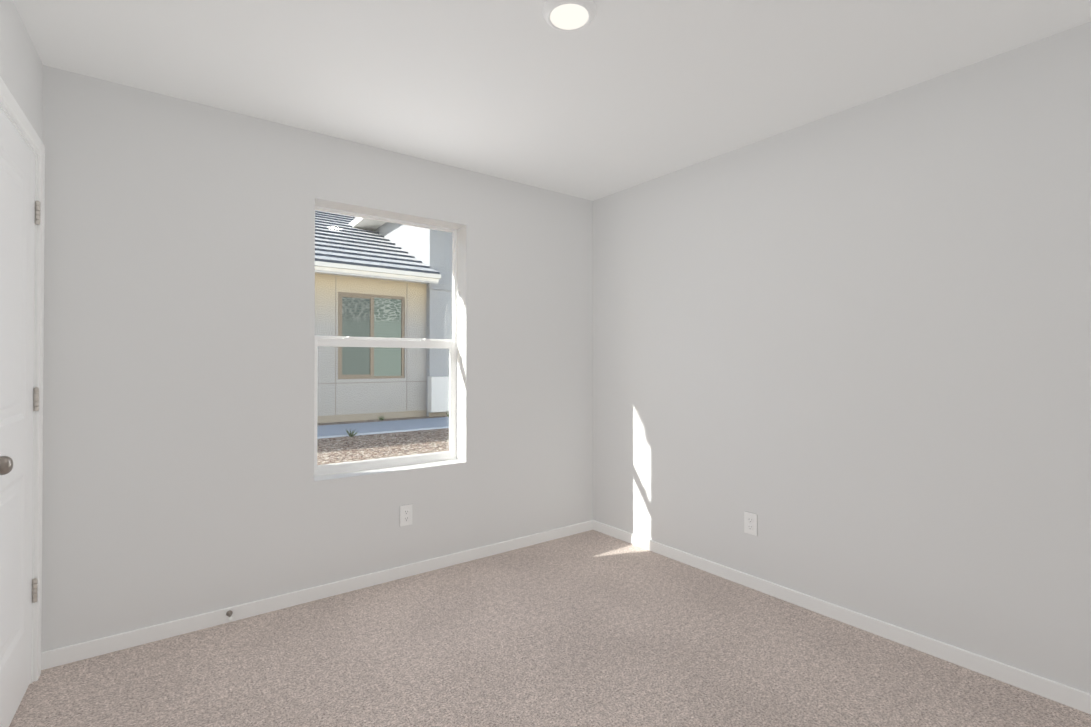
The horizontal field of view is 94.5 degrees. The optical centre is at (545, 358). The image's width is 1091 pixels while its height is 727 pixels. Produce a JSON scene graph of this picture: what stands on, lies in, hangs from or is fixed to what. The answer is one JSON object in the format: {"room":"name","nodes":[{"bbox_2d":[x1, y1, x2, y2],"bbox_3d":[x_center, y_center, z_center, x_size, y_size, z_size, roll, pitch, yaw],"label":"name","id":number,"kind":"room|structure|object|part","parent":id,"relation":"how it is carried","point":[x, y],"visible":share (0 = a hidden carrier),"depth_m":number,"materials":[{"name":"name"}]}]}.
{"room":"empty bedroom","nodes":[
{"label":"empty bedroom","id":0,"kind":"room"},
{"bbox_2d":[0,0,42,570],"bbox_3d":[-1.114,0.519,0.647,0.115,3.440,3.320,0,-1,-36],"label":"wall","id":1,"kind":"structure","parent":0,"point":[21,69],"depth_m":1.76,"materials":[{"name":"white paint"}]},
{"bbox_2d":[0,107,39,726],"bbox_3d":[-1.764,0.222,1.677,0.102,2.021,0.717,0,-1,-36],"label":"door","id":2,"kind":"structure","parent":1,"relation":"in","point":[17,206],"depth_m":1.76,"materials":[{"name":"white paint"}]},
{"bbox_3d":[-1.579,0.308,1.449,0.068,0.067,0.067,0,-1,-36],"label":"knob","id":3,"kind":"part","parent":2,"relation":"part of","materials":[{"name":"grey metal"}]},
{"bbox_3d":[-1.985,0.891,1.940,0.045,0.093,0.023,0,-1,-36],"label":"door hinge","id":4,"kind":"part","parent":2,"relation":"part of","materials":[{"name":"silver metal"}]},
{"bbox_3d":[-1.985,0.154,1.946,0.045,0.093,0.023,0,-1,-36],"label":"door hinge","id":5,"kind":"part","parent":2,"relation":"part of","materials":[{"name":"silver metal"}]},
{"bbox_3d":[-1.985,-0.569,1.951,0.045,0.093,0.023,0,-1,-36],"label":"door hinge","id":6,"kind":"part","parent":2,"relation":"part of","materials":[{"name":"silver metal"}]},
{"bbox_2d":[0,76,44,683],"bbox_3d":[-1.811,0.194,1.633,0.130,2.104,0.830,0,-1,-36],"label":"door frame","id":7,"kind":"structure","parent":1,"relation":"attached to","point":[11,106],"depth_m":1.96,"materials":[{"name":"white paint"}]},
{"bbox_2d":[41,65,592,651],"bbox_3d":[-0.689,0.037,3.102,3.665,2.440,0.165,0,-1,-36],"label":"wall","id":8,"kind":"structure","parent":0,"point":[181,479],"depth_m":2.44,"materials":[{"name":"white paint"}]},
{"bbox_2d":[226,610,232,621],"bbox_3d":[-1.477,1.207,2.360,0.026,0.026,0.081,0,-1,-36],"label":"doorstop","id":9,"kind":"object","parent":8,"relation":"attached to","point":[229,614],"visible":1,"depth_m":2.38,"materials":[{"name":"silver metal"}]},
{"bbox_2d":[41,520,592,669],"bbox_3d":[-0.834,1.221,2.880,2.951,0.070,0.012,0,-1,-36],"label":"baseboard","id":10,"kind":"structure","parent":8,"relation":"attached to","point":[88,649],"depth_m":2.52,"materials":[{"name":"white paint"}]},
{"bbox_2d":[314,206,456,475],"bbox_3d":[-0.938,-0.098,3.009,0.935,1.538,0.042,0,-1,-36],"label":"window","id":11,"kind":"structure","parent":8,"relation":"in","point":[453,268],"depth_m":3.02,"materials":[{"name":"white plastic"}]},
{"bbox_3d":[-0.933,0.257,2.999,0.849,0.741,0.026,0,-1,-36],"label":"window sash","id":12,"kind":"part","parent":11,"relation":"part of","materials":[{"name":"white plastic"}]},
{"bbox_2d":[400,504,411,526],"bbox_3d":[-0.802,0.901,2.906,0.074,0.119,0.009,0,-1,-36],"label":"electrical outlet","id":13,"kind":"object","parent":8,"relation":"attached to","point":[405,515],"visible":1,"depth_m":2.90,"materials":[{"name":"white plastic"}]},
{"bbox_2d":[9,530,1090,726],"bbox_3d":[0.313,1.307,1.697,3.665,0.120,3.600,0,-1,-36],"label":"floor","id":14,"kind":"structure","parent":0,"point":[592,628],"depth_m":2.05,"materials":[{"name":"carpet"}]},
{"bbox_2d":[13,0,1090,200],"bbox_3d":[0.313,-1.268,1.717,3.665,0.150,3.600,0,-1,-36],"label":"ceiling","id":15,"kind":"structure","parent":0,"point":[613,96],"depth_m":2.03,"materials":[{"name":"white paint"}]},
{"bbox_2d":[542,0,595,31],"bbox_3d":[0.082,-1.181,1.731,0.186,0.024,0.186,0,-1,-36],"label":"recessed light","id":16,"kind":"object","parent":15,"relation":"in","point":[568,15],"visible":1,"depth_m":1.71,"materials":[{"name":"white paint"}]},
{"bbox_2d":[593,22,1090,693],"bbox_3d":[1.519,0.032,2.377,0.115,2.440,3.600,0,-1,-39],"label":"wall","id":17,"kind":"structure","parent":0,"point":[845,356],"depth_m":2.27,"materials":[{"name":"white paint"}]},
{"bbox_2d":[744,511,757,535],"bbox_3d":[1.125,0.903,2.765,0.009,0.119,0.074,0,-1,-39],"label":"electrical outlet","id":18,"kind":"object","parent":17,"relation":"attached to","point":[750,523],"visible":1,"depth_m":2.76,"materials":[{"name":"white plastic"}]},
{"bbox_2d":[593,520,1090,714],"bbox_3d":[1.455,1.217,2.346,0.012,0.070,3.548,0,-1,-39],"label":"baseboard","id":19,"kind":"structure","parent":17,"relation":"attached to","point":[1077,699],"depth_m":2.25,"materials":[{"name":"white paint"}]},
{"label":"outside","id":20,"kind":"structure","parent":0,"visible":0},
{"bbox_2d":[317,416,448,464],"bbox_3d":[-1.456,1.132,6.359,38.000,0.200,6.035,0,-1,-36],"label":"gravel","id":21,"kind":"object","parent":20,"point":[364,444],"depth_m":6.07,"materials":[{"name":"gravel"}]},
{"bbox_2d":[346,430,356,436],"bbox_3d":[-2.557,0.977,6.663,0.187,0.132,0.207,0,-1,-36],"label":"weed","id":22,"kind":"object","parent":21,"relation":"on","point":[350,434],"depth_m":6.65,"materials":[{"name":"green plant"}]},
{"bbox_2d":[315,210,439,415],"bbox_3d":[-10.984,-1.498,6.055,18.145,5.056,5.997,0,-1,-36],"label":"house","id":23,"kind":"structure","parent":21,"relation":"on","point":[350,371],"depth_m":8.80,"materials":[{"name":"beige paint"}]},
{"bbox_2d":[318,284,425,414],"bbox_3d":[-9.551,-0.255,4.021,18.110,2.302,0.004,0,-1,-36],"label":"joint","id":24,"kind":"object","parent":23,"relation":"attached to","point":[357,382],"depth_m":8.38,"materials":[{"name":"beige paint"}]},
{"bbox_2d":[315,261,440,283],"bbox_3d":[-9.377,-1.472,3.835,18.165,0.130,0.525,0,-1,-36],"label":"fascia","id":25,"kind":"object","parent":23,"relation":"attached to","point":[394,273],"depth_m":8.32,"materials":[{"name":"white paint"}]},
{"bbox_2d":[317,410,446,422],"bbox_3d":[-7.113,0.968,5.666,24.000,0.118,0.162,0,-1,-36],"label":"neighbour screed","id":26,"kind":"object","parent":21,"relation":"on","point":[339,418],"depth_m":8.72,"materials":[{"name":"concrete"}]},
{"bbox_2d":[317,417,448,438],"bbox_3d":[-2.406,1.030,7.682,38.000,0.025,1.240,0,-1,-36],"label":"sidewalk","id":27,"kind":"structure","parent":21,"relation":"on","point":[423,424],"depth_m":7.47,"materials":[{"name":"concrete"}]},
{"bbox_2d":[374,222,451,416],"bbox_3d":[-1.805,-2.536,13.823,5.890,7.250,7.150,0,-1,-36],"label":"wall","id":28,"kind":"structure","parent":21,"relation":"on","point":[420,243],"depth_m":9.35,"materials":[{"name":"paint"}]},
{"bbox_2d":[348,217,384,230],"bbox_3d":[-1.877,-3.088,13.499,6.390,0.150,7.600,0,-1,-36],"label":"roof","id":29,"kind":"structure","parent":28,"relation":"attached to","point":[369,222],"depth_m":11.36,"materials":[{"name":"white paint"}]},
{"bbox_2d":[428,376,448,412],"bbox_3d":[-1.937,0.640,9.192,0.380,0.643,0.180,0,-1,-36],"label":"utility box","id":30,"kind":"object","parent":28,"relation":"attached to","point":[437,392],"depth_m":9.10,"materials":[{"name":"white metal"}]},
{"bbox_2d":[429,283,451,290],"bbox_3d":[0.289,-1.323,10.899,5.930,0.120,0.030,0,-1,-36],"label":"band","id":31,"kind":"object","parent":28,"relation":"attached to","point":[440,286],"depth_m":9.29,"materials":[{"name":"paint"}]}
]}

